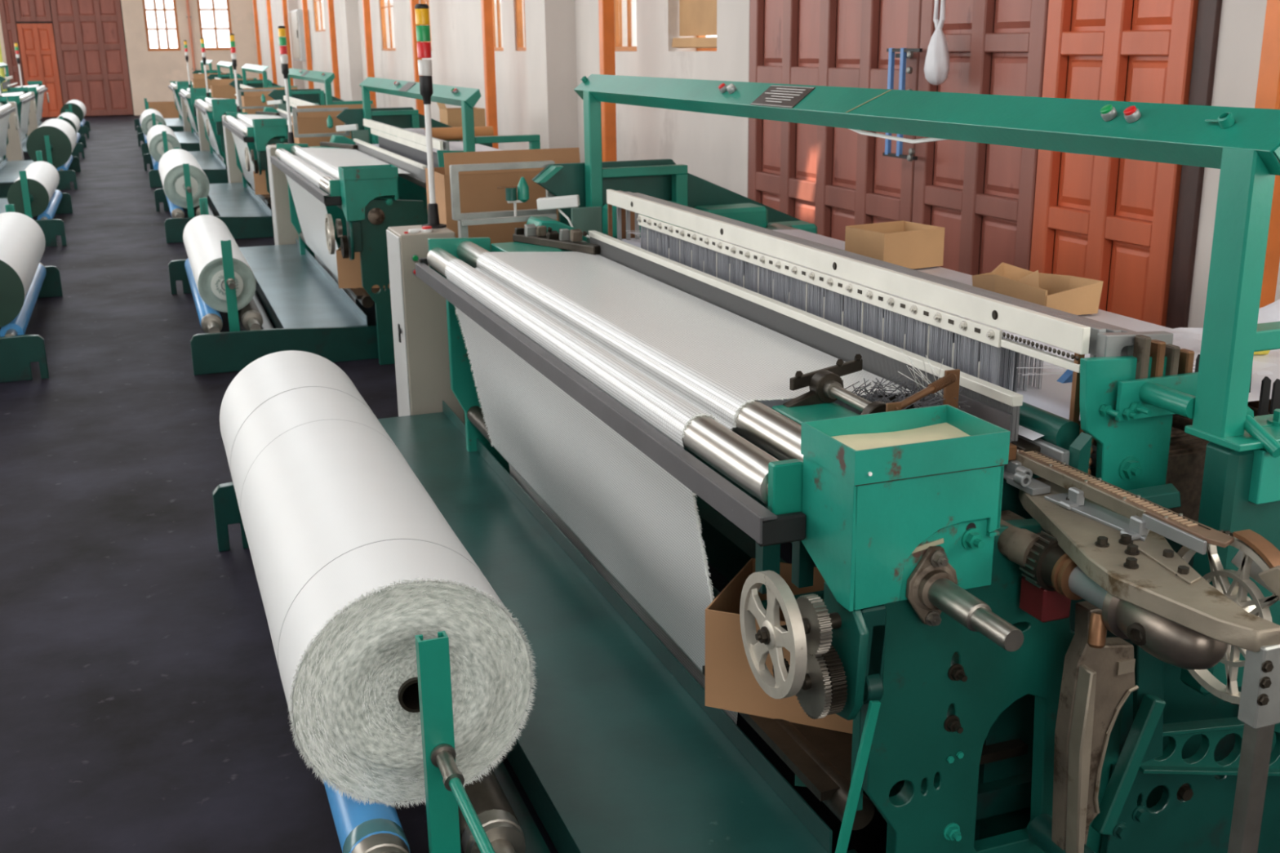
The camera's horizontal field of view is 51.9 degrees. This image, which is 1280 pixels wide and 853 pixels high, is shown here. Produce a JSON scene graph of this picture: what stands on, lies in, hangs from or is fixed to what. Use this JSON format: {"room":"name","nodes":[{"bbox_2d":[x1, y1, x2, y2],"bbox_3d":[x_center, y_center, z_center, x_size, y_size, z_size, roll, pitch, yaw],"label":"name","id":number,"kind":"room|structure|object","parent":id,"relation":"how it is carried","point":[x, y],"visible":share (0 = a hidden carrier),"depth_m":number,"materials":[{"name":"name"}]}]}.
{"room":"textile factory","nodes":[
{"label":"textile factory","id":0,"kind":"room"},
{"bbox_2d":[0,0,259,115],"bbox_3d":[-15.810,-11.040,35.598,10.980,5.200,0.280,-7,17,-20],"label":"wall","id":1,"kind":"structure","parent":0,"point":[151,73],"depth_m":36.75,"materials":[{"name":"paint"}]},
{"bbox_2d":[0,0,24,87],"bbox_3d":[-16.854,-10.113,35.339,0.350,3.550,0.050,-7,17,-20],"label":"door","id":2,"kind":"structure","parent":1,"relation":"in","point":[8,24],"depth_m":35.25,"materials":[{"name":"brown wood"}]},
{"bbox_2d":[13,0,52,21],"bbox_3d":[-16.275,-11.382,35.202,0.880,1.050,0.050,-7,17,-20],"label":"door","id":3,"kind":"structure","parent":1,"relation":"in","point":[24,10],"depth_m":35.27,"materials":[{"name":"brown wood"}]},
{"bbox_2d":[16,23,62,116],"bbox_3d":[-16.253,-9.654,35.705,0.880,2.450,0.050,-7,17,-20],"label":"door","id":4,"kind":"structure","parent":1,"relation":"in","point":[36,41],"depth_m":35.62,"materials":[{"name":"orange wood"}]},
{"bbox_2d":[4,0,133,117],"bbox_3d":[-15.620,-10.287,35.865,3.050,3.600,0.040,-7,17,-20],"label":"trim","id":5,"kind":"structure","parent":1,"relation":"attached to","point":[16,22],"depth_m":35.71,"materials":[{"name":"brown wood"}]},
{"bbox_2d":[49,0,133,115],"bbox_3d":[-15.005,-10.328,35.999,1.760,3.550,0.050,-7,17,-20],"label":"door","id":6,"kind":"structure","parent":1,"relation":"in","point":[90,42],"depth_m":36.04,"materials":[{"name":"brown wood"}]},
{"bbox_2d":[142,0,181,50],"bbox_3d":[-13.283,-11.293,36.500,0.870,1.680,0.060,-7,17,-20],"label":"window","id":7,"kind":"structure","parent":1,"relation":"in","point":[155,9],"depth_m":36.54,"materials":[{"name":"brown wood"}]},
{"bbox_2d":[196,0,233,50],"bbox_3d":[-11.948,-11.448,36.976,0.860,1.680,0.060,-7,17,-20],"label":"window","id":8,"kind":"structure","parent":1,"relation":"in","point":[213,8],"depth_m":37.00,"materials":[{"name":"brown wood"}]},
{"bbox_2d":[0,115,887,852],"bbox_3d":[-7.878,-2.629,15.837,11.200,0.100,45.800,-7,17,-20],"label":"floor","id":9,"kind":"structure","parent":0,"point":[144,706],"depth_m":4.44,"materials":[{"name":"grey concrete"}]},
{"bbox_2d":[0,96,17,159],"bbox_3d":[-9.491,-4.003,17.716,1.815,1.527,3.657,-7,17,-20],"label":"weaving loom","id":10,"kind":"object","parent":9,"relation":"on","point":[3,100],"visible":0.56,"depth_m":19.25,"materials":[{"name":"green paint"}]},
{"bbox_2d":[0,103,9,163],"bbox_3d":[-8.931,-3.899,17.979,0.546,0.927,2.210,-7,17,-20],"label":"cloth","id":11,"kind":"object","parent":10,"relation":"on","point":[4,122],"visible":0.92,"depth_m":18.39,"materials":[{"name":"white fabric"}]},
{"bbox_2d":[5,100,24,160],"bbox_3d":[-10.039,-4.688,21.022,0.246,1.009,0.313,-7,17,-20],"label":"base cabinet","id":12,"kind":"object","parent":9,"relation":"on","point":[15,152],"visible":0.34,"depth_m":20.94,"materials":[{"name":"beige metal"}]},
{"bbox_2d":[7,87,36,136],"bbox_3d":[-11.513,-5.439,22.737,1.815,1.527,3.657,-7,17,-20],"label":"weaving loom","id":13,"kind":"object","parent":9,"relation":"on","point":[17,99],"visible":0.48,"depth_m":24.22,"materials":[{"name":"green paint"}]},
{"bbox_2d":[1,92,31,140],"bbox_3d":[-10.954,-5.335,23.000,0.546,0.927,2.210,-7,17,-20],"label":"cloth","id":14,"kind":"object","parent":13,"relation":"on","point":[25,107],"visible":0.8,"depth_m":23.03,"materials":[{"name":"white fabric"}]},
{"bbox_2d":[0,62,48,122],"bbox_3d":[-13.535,-6.875,27.759,1.815,1.527,3.657,-7,17,-20],"label":"weaving loom","id":15,"kind":"object","parent":9,"relation":"on","point":[6,85],"visible":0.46,"depth_m":28.48,"materials":[{"name":"green paint"}]},
{"bbox_2d":[0,204,62,382],"bbox_3d":[-4.156,-0.804,7.952,1.085,0.712,3.570,-7,17,-20],"label":"stand","id":16,"kind":"object","parent":9,"relation":"on","point":[18,350],"visible":0.52,"depth_m":7.31,"materials":[{"name":"green paint"}]},
{"bbox_2d":[0,212,45,327],"bbox_3d":[-4.008,-1.013,8.239,0.418,0.418,2.291,-7,17,-20],"label":"roll","id":17,"kind":"object","parent":16,"relation":"on","point":[22,240],"visible":1,"depth_m":7.80,"materials":[{"name":"white fabric"}]},
{"bbox_2d":[26,91,39,135],"bbox_3d":[-12.061,-6.124,26.043,0.246,1.009,0.313,-7,17,-20],"label":"base cabinet","id":18,"kind":"object","parent":9,"relation":"on","point":[33,117],"visible":0.23,"depth_m":25.93,"materials":[{"name":"beige metal"}]},
{"bbox_2d":[0,150,72,246],"bbox_3d":[-6.234,-2.234,12.953,1.085,0.712,3.570,-7,17,-20],"label":"stand","id":19,"kind":"object","parent":9,"relation":"on","point":[60,202],"visible":0.51,"depth_m":12.30,"materials":[{"name":"green paint"}]},
{"bbox_2d":[7,160,59,217],"bbox_3d":[-6.087,-2.410,13.249,0.359,0.357,2.289,-7,17,-20],"label":"roll","id":20,"kind":"object","parent":19,"relation":"on","point":[42,177],"visible":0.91,"depth_m":12.34,"materials":[{"name":"white fabric"}]},
{"bbox_2d":[0,135,80,197],"bbox_3d":[-8.275,-3.667,17.968,1.085,0.712,3.570,-7,17,-20],"label":"stand","id":21,"kind":"object","parent":9,"relation":"on","point":[9,170],"visible":0.53,"depth_m":17.31,"materials":[{"name":"green paint"}]},
{"bbox_2d":[26,118,76,168],"bbox_3d":[-8.127,-3.941,18.235,0.547,0.547,2.287,-7,17,-20],"label":"roll","id":22,"kind":"object","parent":21,"relation":"on","point":[62,135],"visible":0.92,"depth_m":17.30,"materials":[{"name":"white fabric"}]},
{"bbox_2d":[22,109,86,158],"bbox_3d":[-10.298,-5.103,22.989,1.085,0.712,3.570,-7,17,-20],"label":"stand","id":23,"kind":"object","parent":9,"relation":"on","point":[81,144],"visible":0.32,"depth_m":22.36,"materials":[{"name":"green paint"}]},
{"bbox_2d":[38,103,90,137],"bbox_3d":[-12.320,-6.538,28.010,1.085,0.712,3.570,-7,17,-20],"label":"stand","id":24,"kind":"object","parent":9,"relation":"on","point":[85,127],"visible":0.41,"depth_m":27.35,"materials":[{"name":"green paint"}]},
{"bbox_2d":[60,99,86,122],"bbox_3d":[-12.169,-6.763,28.293,0.454,0.449,2.289,-7,17,-20],"label":"roll","id":25,"kind":"object","parent":24,"relation":"on","point":[78,108],"visible":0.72,"depth_m":27.37,"materials":[{"name":"white fabric"}]},
{"bbox_2d":[133,97,183,133],"bbox_3d":[-10.645,-6.898,29.172,1.085,0.712,3.570,-7,17,-20],"label":"stand","id":26,"kind":"object","parent":9,"relation":"on","point":[175,124],"visible":0.24,"depth_m":28.53,"materials":[{"name":"green paint"}]},
{"bbox_2d":[148,101,179,118],"bbox_3d":[-12.303,-8.198,34.180,0.820,0.450,0.600,-7,17,-20],"label":"cardboard box","id":27,"kind":"object","parent":9,"relation":"on","point":[167,109],"visible":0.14,"depth_m":33.91,"materials":[{"name":"brown cardboard"}]},
{"bbox_2d":[137,107,199,156],"bbox_3d":[-8.651,-5.459,24.140,1.085,0.712,3.570,-7,17,-20],"label":"stand","id":28,"kind":"object","parent":9,"relation":"on","point":[188,141],"visible":0.27,"depth_m":23.01,"materials":[{"name":"green paint"}]},
{"bbox_2d":[139,108,166,135],"bbox_3d":[-8.791,-5.474,23.756,0.422,0.422,2.225,-7,17,-20],"label":"roll","id":29,"kind":"object","parent":28,"relation":"on","point":[146,122],"visible":0.68,"depth_m":22.75,"materials":[{"name":"white fabric"}]},
{"bbox_2d":[142,122,228,187],"bbox_3d":[-6.647,-4.021,19.113,1.085,0.712,3.570,-7,17,-20],"label":"stand","id":30,"kind":"object","parent":9,"relation":"on","point":[212,166],"visible":0.34,"depth_m":17.74,"materials":[{"name":"green paint"}]},
{"bbox_2d":[146,124,181,162],"bbox_3d":[-6.787,-4.031,18.730,0.412,0.412,2.226,-7,17,-20],"label":"roll","id":31,"kind":"object","parent":30,"relation":"on","point":[154,135],"visible":0.7,"depth_m":17.74,"materials":[{"name":"white fabric"}]},
{"bbox_2d":[168,59,229,119],"bbox_3d":[-9.440,-7.344,29.196,1.815,1.527,3.657,-7,17,-20],"label":"weaving loom","id":32,"kind":"object","parent":9,"relation":"on","point":[180,83],"visible":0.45,"depth_m":28.48,"materials":[{"name":"green paint"}]},
{"bbox_2d":[195,99,209,151],"bbox_3d":[-6.913,-4.711,21.007,0.246,0.985,0.298,-7,17,-20],"label":"base cabinet","id":33,"kind":"object","parent":9,"relation":"on","point":[204,144],"visible":0.41,"depth_m":20.86,"materials":[{"name":"beige metal"}]},
{"bbox_2d":[154,146,274,243],"bbox_3d":[-4.625,-2.585,14.091,1.085,0.712,3.570,-7,17,-20],"label":"stand","id":34,"kind":"object","parent":9,"relation":"on","point":[244,213],"visible":0.56,"depth_m":12.72,"materials":[{"name":"green paint"}]},
{"bbox_2d":[158,148,209,208],"bbox_3d":[-4.765,-2.603,13.707,0.426,0.426,2.226,-7,17,-20],"label":"roll","id":35,"kind":"object","parent":34,"relation":"on","point":[171,170],"visible":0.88,"depth_m":12.74,"materials":[{"name":"white fabric"}]},
{"bbox_2d":[177,61,256,133],"bbox_3d":[-7.446,-5.905,24.164,1.815,1.527,3.657,-7,17,-20],"label":"weaving loom","id":36,"kind":"object","parent":9,"relation":"on","point":[191,98],"visible":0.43,"depth_m":24.30,"materials":[{"name":"green paint"}]},
{"bbox_2d":[210,78,253,99],"bbox_3d":[-6.583,-5.032,21.552,0.736,1.289,0.422,-7,17,-20],"label":"carton","id":37,"kind":"object","parent":9,"relation":"on","point":[220,88],"visible":0.2,"depth_m":21.17,"materials":[{"name":"cardboard"}]},
{"bbox_2d":[222,115,242,182],"bbox_3d":[-4.888,-3.285,15.975,0.246,1.009,0.313,-7,17,-20],"label":"base cabinet","id":38,"kind":"object","parent":9,"relation":"on","point":[234,174],"visible":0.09,"depth_m":15.84,"materials":[{"name":"beige metal"}]},
{"bbox_2d":[229,33,240,112],"bbox_3d":[-4.851,-4.221,15.785,0.110,0.942,0.110,-7,17,-20],"label":"tower","id":39,"kind":"object","parent":38,"relation":"on","point":[232,39],"visible":0.88,"depth_m":15.72,"materials":[{"name":"multicoloured plastic"}]},
{"bbox_2d":[194,63,297,166],"bbox_3d":[-5.442,-4.468,19.137,1.815,1.527,3.657,-7,17,-20],"label":"weaving loom","id":40,"kind":"object","parent":9,"relation":"on","point":[220,107],"visible":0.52,"depth_m":18.41,"materials":[{"name":"green paint"}]},
{"bbox_2d":[197,97,236,162],"bbox_3d":[-5.997,-4.226,18.974,0.546,0.927,2.210,-7,17,-20],"label":"cloth","id":41,"kind":"object","parent":40,"relation":"on","point":[208,100],"visible":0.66,"depth_m":18.80,"materials":[{"name":"white fabric"}]},
{"bbox_2d":[252,0,262,79],"bbox_3d":[-9.865,-10.586,33.781,0.200,5.200,0.200,-7,17,-20],"label":"steel column","id":42,"kind":"structure","parent":9,"relation":"on","point":[255,6],"depth_m":33.89,"materials":[{"name":"metal"}]},
{"bbox_2d":[240,87,297,114],"bbox_3d":[-4.561,-3.596,16.531,0.736,1.289,0.422,-7,17,-20],"label":"carton","id":43,"kind":"object","parent":9,"relation":"on","point":[250,98],"visible":0.21,"depth_m":16.14,"materials":[{"name":"cardboard"}]},
{"bbox_2d":[266,0,277,84],"bbox_3d":[-8.636,-9.685,30.630,0.200,5.200,0.200,-7,17,-20],"label":"steel column","id":44,"kind":"structure","parent":9,"relation":"on","point":[268,2],"depth_m":30.79,"materials":[{"name":"orange metal"}]},
{"bbox_2d":[168,197,378,375],"bbox_3d":[-2.659,-1.143,9.050,1.085,0.712,3.570,-7,17,-20],"label":"stand","id":45,"kind":"object","parent":9,"relation":"on","point":[308,308],"visible":0.82,"depth_m":7.69,"materials":[{"name":"green paint"}]},
{"bbox_2d":[182,214,256,312],"bbox_3d":[-2.798,-1.110,8.680,0.331,0.331,2.219,-7,17,-20],"label":"roll","id":46,"kind":"object","parent":45,"relation":"on","point":[202,234],"visible":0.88,"depth_m":7.75,"materials":[{"name":"white fabric"}]},
{"bbox_2d":[266,142,298,244],"bbox_3d":[-2.922,-1.843,10.934,0.246,1.009,0.313,-7,17,-20],"label":"base cabinet","id":47,"kind":"object","parent":9,"relation":"on","point":[285,233],"visible":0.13,"depth_m":10.80,"materials":[{"name":"beige metal"}]},
{"bbox_2d":[277,26,295,143],"bbox_3d":[-2.885,-2.779,10.743,0.110,0.942,0.110,-7,17,-20],"label":"tower","id":48,"kind":"object","parent":47,"relation":"on","point":[282,32],"visible":0.98,"depth_m":10.69,"materials":[{"name":"multicoloured plastic"}]},
{"bbox_2d":[281,0,293,85],"bbox_3d":[-7.442,-8.809,27.569,0.200,5.200,0.200,-7,17,-20],"label":"steel column","id":49,"kind":"structure","parent":9,"relation":"on","point":[283,2],"depth_m":27.68,"materials":[{"name":"orange paint"}]},
{"bbox_2d":[222,67,373,204],"bbox_3d":[-3.417,-3.030,14.108,1.815,1.527,3.672,-7,17,-20],"label":"weaving loom","id":50,"kind":"object","parent":9,"relation":"on","point":[264,132],"visible":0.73,"depth_m":13.12,"materials":[{"name":"green paint"}]},
{"bbox_2d":[226,114,292,205],"bbox_3d":[-3.975,-2.790,13.953,0.546,0.927,2.210,-7,17,-20],"label":"cloth","id":51,"kind":"object","parent":50,"relation":"on","point":[242,121],"visible":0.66,"depth_m":14.05,"materials":[{"name":"white fabric"}]},
{"bbox_2d":[253,169,269,195],"bbox_3d":[-3.549,-2.413,12.942,0.400,0.225,0.310,-1,16,0],"label":"cardboard box","id":52,"kind":"object","parent":50,"relation":"on","point":[260,180],"visible":0.34,"depth_m":12.79,"materials":[{"name":"brown cardboard"}]},
{"bbox_2d":[252,118,287,126],"bbox_3d":[-3.477,-2.856,12.357,0.298,0.058,0.189,-7,17,-20],"label":"tray","id":53,"kind":"object","parent":50,"relation":"on","point":[265,122],"depth_m":12.28,"materials":[{"name":"green paint"}]},
{"bbox_2d":[302,0,314,88],"bbox_3d":[-6.248,-7.933,24.509,0.200,5.200,0.200,-7,17,-20],"label":"steel column","id":54,"kind":"structure","parent":9,"relation":"on","point":[304,5],"depth_m":24.66,"materials":[{"name":"metal"}]},
{"bbox_2d":[291,103,374,146],"bbox_3d":[-2.594,-2.154,11.490,0.736,1.289,0.422,-7,17,-20],"label":"carton","id":55,"kind":"object","parent":9,"relation":"on","point":[308,122],"visible":0.17,"depth_m":11.11,"materials":[{"name":"cardboard"}]},
{"bbox_2d":[327,0,340,98],"bbox_3d":[-5.054,-7.058,21.448,0.200,5.200,0.200,-7,17,-20],"label":"steel column","id":56,"kind":"structure","parent":9,"relation":"on","point":[330,2],"depth_m":21.65,"materials":[{"name":"orange paint"}]},
{"bbox_2d":[362,0,376,107],"bbox_3d":[-3.826,-6.156,18.297,0.200,5.200,0.200,-7,17,-20],"label":"steel column","id":57,"kind":"structure","parent":9,"relation":"on","point":[366,3],"depth_m":18.48,"materials":[{"name":"orange metal"}]},
{"bbox_2d":[270,76,540,364],"bbox_3d":[-1.451,-1.588,9.067,1.815,1.527,3.672,-7,17,-20],"label":"weaving loom","id":58,"kind":"object","parent":9,"relation":"on","point":[364,202],"visible":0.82,"depth_m":7.52,"materials":[{"name":"green paint"}]},
{"bbox_2d":[279,147,409,302],"bbox_3d":[-2.009,-1.348,8.912,0.546,0.927,2.210,-7,17,-20],"label":"cloth","id":59,"kind":"object","parent":58,"relation":"on","point":[313,164],"visible":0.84,"depth_m":8.84,"materials":[{"name":"white fabric"}]},
{"bbox_2d":[336,247,389,288],"bbox_3d":[-1.583,-0.970,7.901,0.400,0.225,0.310,-1,16,0],"label":"cardboard box","id":60,"kind":"object","parent":58,"relation":"on","point":[349,275],"visible":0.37,"depth_m":7.76,"materials":[{"name":"brown cardboard"}]},
{"bbox_2d":[346,288,384,299],"bbox_3d":[-1.503,-0.837,7.878,0.470,0.020,0.570,-7,17,-20],"label":"box shelf","id":61,"kind":"object","parent":58,"relation":"attached to","point":[358,293],"depth_m":7.67,"materials":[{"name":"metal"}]},
{"bbox_2d":[337,164,398,180],"bbox_3d":[-1.511,-1.414,7.316,0.298,0.058,0.189,-7,17,-20],"label":"tray","id":62,"kind":"object","parent":58,"relation":"on","point":[389,171],"depth_m":7.25,"materials":[{"name":"green paint"}]},
{"bbox_2d":[372,141,501,167],"bbox_3d":[-1.161,-1.543,9.048,1.115,0.645,2.700,-7,17,-20],"label":"sheet","id":63,"kind":"object","parent":58,"relation":"on","point":[454,145],"visible":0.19,"depth_m":9.68,"materials":[{"name":"white fabric"}]},
{"bbox_2d":[423,125,493,140],"bbox_3d":[-1.435,-2.295,10.309,0.562,0.100,0.100,-5,17,-15],"label":"cardboard box","id":64,"kind":"object","parent":58,"relation":"on","point":[442,133],"visible":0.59,"depth_m":10.27,"materials":[{"name":"brown cardboard"}]},
{"bbox_2d":[409,0,424,115],"bbox_3d":[-2.632,-5.281,15.236,0.200,5.200,0.200,-7,17,-20],"label":"steel column","id":65,"kind":"structure","parent":9,"relation":"on","point":[419,103],"depth_m":15.45,"materials":[{"name":"orange paint"}]},
{"bbox_2d":[386,224,464,423],"bbox_3d":[-0.961,-0.400,5.891,0.258,1.009,0.313,-7,17,-20],"label":"base cabinet","id":66,"kind":"object","parent":9,"relation":"on","point":[419,313],"visible":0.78,"depth_m":5.76,"materials":[{"name":"beige metal"}]},
{"bbox_2d":[414,4,446,228],"bbox_3d":[-0.919,-1.336,5.702,0.110,0.942,0.110,-7,17,-20],"label":"tower","id":67,"kind":"object","parent":66,"relation":"on","point":[422,12],"visible":0.98,"depth_m":5.65,"materials":[{"name":"multicoloured plastic"}]},
{"bbox_2d":[415,25,431,41],"bbox_3d":[-0.923,-1.674,5.604,0.059,0.065,0.059,-7,17,-20],"label":"lamp","id":68,"kind":"object","parent":67,"relation":"on","point":[423,32],"depth_m":5.58,"materials":[{"name":"green plastic"}]},
{"bbox_2d":[436,102,485,127],"bbox_3d":[-1.497,-2.094,11.203,0.344,1.307,0.300,-7,17,-20],"label":"cardboard box","id":69,"kind":"object","parent":9,"relation":"on","point":[452,117],"visible":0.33,"depth_m":10.94,"materials":[{"name":"brown cardboard"}]},
{"bbox_2d":[480,0,498,149],"bbox_3d":[-1.438,-4.405,12.175,0.200,5.200,0.200,-7,17,-20],"label":"steel column","id":70,"kind":"structure","parent":9,"relation":"on","point":[486,6],"depth_m":12.43,"materials":[{"name":"orange paint"}]},
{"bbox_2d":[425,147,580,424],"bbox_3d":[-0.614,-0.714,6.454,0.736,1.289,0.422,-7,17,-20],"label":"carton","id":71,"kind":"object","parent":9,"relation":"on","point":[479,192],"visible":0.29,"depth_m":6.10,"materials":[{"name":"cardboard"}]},
{"bbox_2d":[212,400,857,852],"bbox_3d":[-0.628,0.347,3.842,1.085,0.712,3.941,-7,17,-20],"label":"stand","id":72,"kind":"object","parent":9,"relation":"on","point":[620,748],"visible":0.63,"depth_m":3.02,"materials":[{"name":"green paint"}]},
{"bbox_2d":[219,350,537,808],"bbox_3d":[-0.832,0.251,3.612,0.502,0.503,2.234,-7,17,-20],"label":"roll","id":73,"kind":"object","parent":72,"relation":"on","point":[353,559],"visible":0.92,"depth_m":2.70,"materials":[{"name":"fabric"}]},
{"bbox_2d":[598,0,617,161],"bbox_3d":[-0.244,-3.530,9.115,0.200,5.200,0.200,-7,17,-20],"label":"steel column","id":74,"kind":"structure","parent":9,"relation":"on","point":[606,7],"depth_m":9.36,"materials":[{"name":"orange paint"}]},
{"bbox_2d":[414,74,1279,852],"bbox_3d":[0.572,-0.151,3.845,1.827,1.637,4.061,-7,17,-20],"label":"weaving loom","id":75,"kind":"object","parent":9,"relation":"on","point":[1066,639],"visible":0.95,"depth_m":2.42,"materials":[{"name":"green paint"}]},
{"bbox_2d":[444,251,913,724],"bbox_3d":[-0.041,0.092,3.867,0.553,0.933,2.233,-7,17,-20],"label":"cloth","id":76,"kind":"object","parent":75,"relation":"on","point":[671,356],"visible":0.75,"depth_m":3.45,"materials":[{"name":"white fabric"}]},
{"bbox_2d":[705,558,853,733],"bbox_3d":[0.383,0.472,2.859,0.400,0.225,0.310,6,18,22],"label":"cardboard box","id":77,"kind":"object","parent":75,"relation":"on","point":[731,683],"visible":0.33,"depth_m":2.78,"materials":[{"name":"brown cardboard"}]},
{"bbox_2d":[764,88,804,102],"bbox_3d":[0.402,-0.947,3.763,0.047,0.036,0.220,-7,17,-20],"label":"print","id":78,"kind":"object","parent":75,"relation":"attached to","point":[771,95],"depth_m":3.75,"materials":[{"name":"white paint"}]},
{"bbox_2d":[800,404,1010,485],"bbox_3d":[0.456,0.029,2.273,0.298,0.058,0.192,-7,17,-20],"label":"tray","id":79,"kind":"object","parent":75,"relation":"on","point":[913,446],"depth_m":2.23,"materials":[{"name":"green paint"}]},
{"bbox_2d":[622,229,1279,440],"bbox_3d":[0.804,-0.127,3.999,1.115,0.701,2.700,-7,17,-20],"label":"sheet","id":80,"kind":"object","parent":75,"relation":"on","point":[1054,397],"visible":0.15,"depth_m":3.01,"materials":[{"name":"white fabric"}]},
{"bbox_2d":[844,220,944,269],"bbox_3d":[0.836,-0.595,4.333,0.250,0.127,0.200,-10,18,-28],"label":"cardboard box","id":81,"kind":"object","parent":80,"relation":"on","point":[910,245],"visible":0.79,"depth_m":4.27,"materials":[{"name":"brown cardboard"}]},
{"bbox_2d":[972,262,1103,315],"bbox_3d":[1.097,-0.385,3.669,0.229,0.088,0.375,-7,17,-20],"label":"cardboard box","id":82,"kind":"object","parent":80,"relation":"on","point":[1077,295],"visible":0.73,"depth_m":3.59,"materials":[{"name":"brown cardboard"}]},
{"bbox_2d":[1087,612,1106,648],"bbox_3d":[0.740,0.329,2.126,0.028,0.059,0.039,7,18,24],"label":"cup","id":83,"kind":"object","parent":75,"relation":"on","point":[1097,632],"depth_m":2.11,"materials":[{"name":"brown metal"}]},
{"bbox_2d":[1161,298,1279,374],"bbox_3d":[1.542,-0.201,3.127,0.620,0.113,0.550,-7,17,-20],"label":"plastic wrap","id":84,"kind":"object","parent":75,"relation":"on","point":[1188,338],"visible":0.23,"depth_m":3.25,"materials":[{"name":"white plastic"}]},
{"bbox_2d":[1254,0,1279,307],"bbox_3d":[1.890,-1.964,3.641,0.200,5.200,0.200,-7,17,-20],"label":"door frame","id":85,"kind":"structure","parent":9,"relation":"on","point":[1268,92],"depth_m":3.92,"materials":[{"name":"orange paint"}]},
{"bbox_2d":[256,0,1279,328],"bbox_3d":[-2.852,-5.792,17.003,0.280,5.200,45.600,-7,17,-20],"label":"wall","id":86,"kind":"structure","parent":0,"point":[713,148],"depth_m":9.63,"materials":[{"name":"paint"}]},
{"bbox_2d":[286,0,304,88],"bbox_3d":[-7.465,-8.985,28.176,0.200,5.200,0.600,-7,17,-20],"label":"trim","id":87,"kind":"structure","parent":86,"relation":"attached to","point":[291,4],"depth_m":28.21,"materials":[{"name":"concrete"}]},
{"bbox_2d":[288,8,312,61],"bbox_3d":[-6.995,-8.046,27.073,0.250,1.000,1.400,-7,17,-20],"label":"upper cabinet","id":88,"kind":"object","parent":86,"relation":"attached to","point":[296,22],"visible":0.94,"depth_m":26.55,"materials":[{"name":"metal"}]},
{"bbox_2d":[339,0,363,101],"bbox_3d":[-4.657,-6.925,20.974,0.200,5.200,0.600,-7,17,-20],"label":"trim","id":89,"kind":"structure","parent":86,"relation":"attached to","point":[349,18],"depth_m":21.00,"materials":[{"name":"paint"}]},
{"bbox_2d":[379,0,395,50],"bbox_3d":[-3.552,-5.945,18.631,0.060,1.200,1.100,-7,17,-20],"label":"window","id":90,"kind":"structure","parent":86,"relation":"in","point":[381,2],"depth_m":19.09,"materials":[{"name":"brown wood"}]},
{"bbox_2d":[492,0,503,50],"bbox_3d":[-1.427,-4.386,13.185,0.060,1.200,0.600,-7,17,-20],"label":"window","id":91,"kind":"structure","parent":86,"relation":"in","point":[499,48],"depth_m":13.30,"materials":[{"name":"brown wood"}]},
{"bbox_2d":[515,0,526,50],"bbox_3d":[-1.076,-4.129,12.284,0.060,1.200,0.500,-7,17,-20],"label":"window","id":92,"kind":"structure","parent":86,"relation":"in","point":[518,4],"depth_m":12.57,"materials":[{"name":"brown wood"}]},
{"bbox_2d":[524,0,578,148],"bbox_3d":[-0.770,-4.050,10.927,0.260,5.200,0.600,-7,17,-20],"label":"pillar","id":93,"kind":"structure","parent":86,"relation":"attached to","point":[550,24],"depth_m":11.02,"materials":[{"name":"paint"}]},
{"bbox_2d":[613,0,636,51],"bbox_3d":[-0.085,-3.401,9.741,0.060,1.200,0.550,-7,17,-20],"label":"window","id":94,"kind":"structure","parent":86,"relation":"in","point":[617,3],"depth_m":10.03,"materials":[{"name":"brown wood"}]},
{"bbox_2d":[671,0,716,48],"bbox_3d":[0.383,-3.075,8.562,0.074,1.179,0.810,-7,17,-20],"label":"window","id":95,"kind":"structure","parent":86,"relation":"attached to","point":[696,17],"depth_m":8.74,"materials":[{"name":"wood"}]},
{"bbox_2d":[747,0,921,241],"bbox_3d":[1.008,-1.691,7.146,0.050,2.700,1.870,-7,17,-20],"label":"door","id":96,"kind":"structure","parent":86,"relation":"in","point":[777,29],"depth_m":7.10,"materials":[{"name":"brown wood"}]},
{"bbox_2d":[882,48,922,161],"bbox_3d":[1.266,-1.535,6.268,0.080,0.515,0.290,-5,17,-15],"label":"bracket","id":97,"kind":"object","parent":96,"relation":"attached to","point":[903,55],"visible":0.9,"depth_m":6.27,"materials":[{"name":"blue metal"}]},
{"bbox_2d":[764,0,1149,311],"bbox_3d":[1.433,-1.468,6.343,0.040,2.750,3.770,-7,17,-20],"label":"trim","id":98,"kind":"structure","parent":86,"relation":"attached to","point":[880,0],"depth_m":5.86,"materials":[{"name":"brown wood"}]},
{"bbox_2d":[911,0,1048,275],"bbox_3d":[1.503,-1.328,5.877,0.050,2.700,0.930,-7,17,-20],"label":"door","id":99,"kind":"structure","parent":86,"relation":"in","point":[1016,42],"depth_m":5.84,"materials":[{"name":"brown wood"}]},
{"bbox_2d":[924,0,949,84],"bbox_3d":[1.344,-1.740,5.836,0.152,0.439,0.128,3,17,12],"label":"plastic bag","id":100,"kind":"object","parent":99,"relation":"hanging from","point":[936,67],"visible":1,"depth_m":5.83,"materials":[{"name":"plastic"}]},
{"bbox_2d":[1029,0,1198,326],"bbox_3d":[1.810,-1.103,5.089,0.050,2.700,0.800,-7,17,-20],"label":"door","id":101,"kind":"structure","parent":86,"relation":"in","point":[1159,45],"depth_m":5.07,"materials":[{"name":"orange wood"}]},
{"bbox_2d":[1165,0,1222,328],"bbox_3d":[1.998,-0.990,4.676,0.120,2.750,0.125,-7,17,-20],"label":"trim","id":102,"kind":"structure","parent":86,"relation":"attached to","point":[1209,11],"depth_m":4.67,"materials":[{"name":"brown wood"}]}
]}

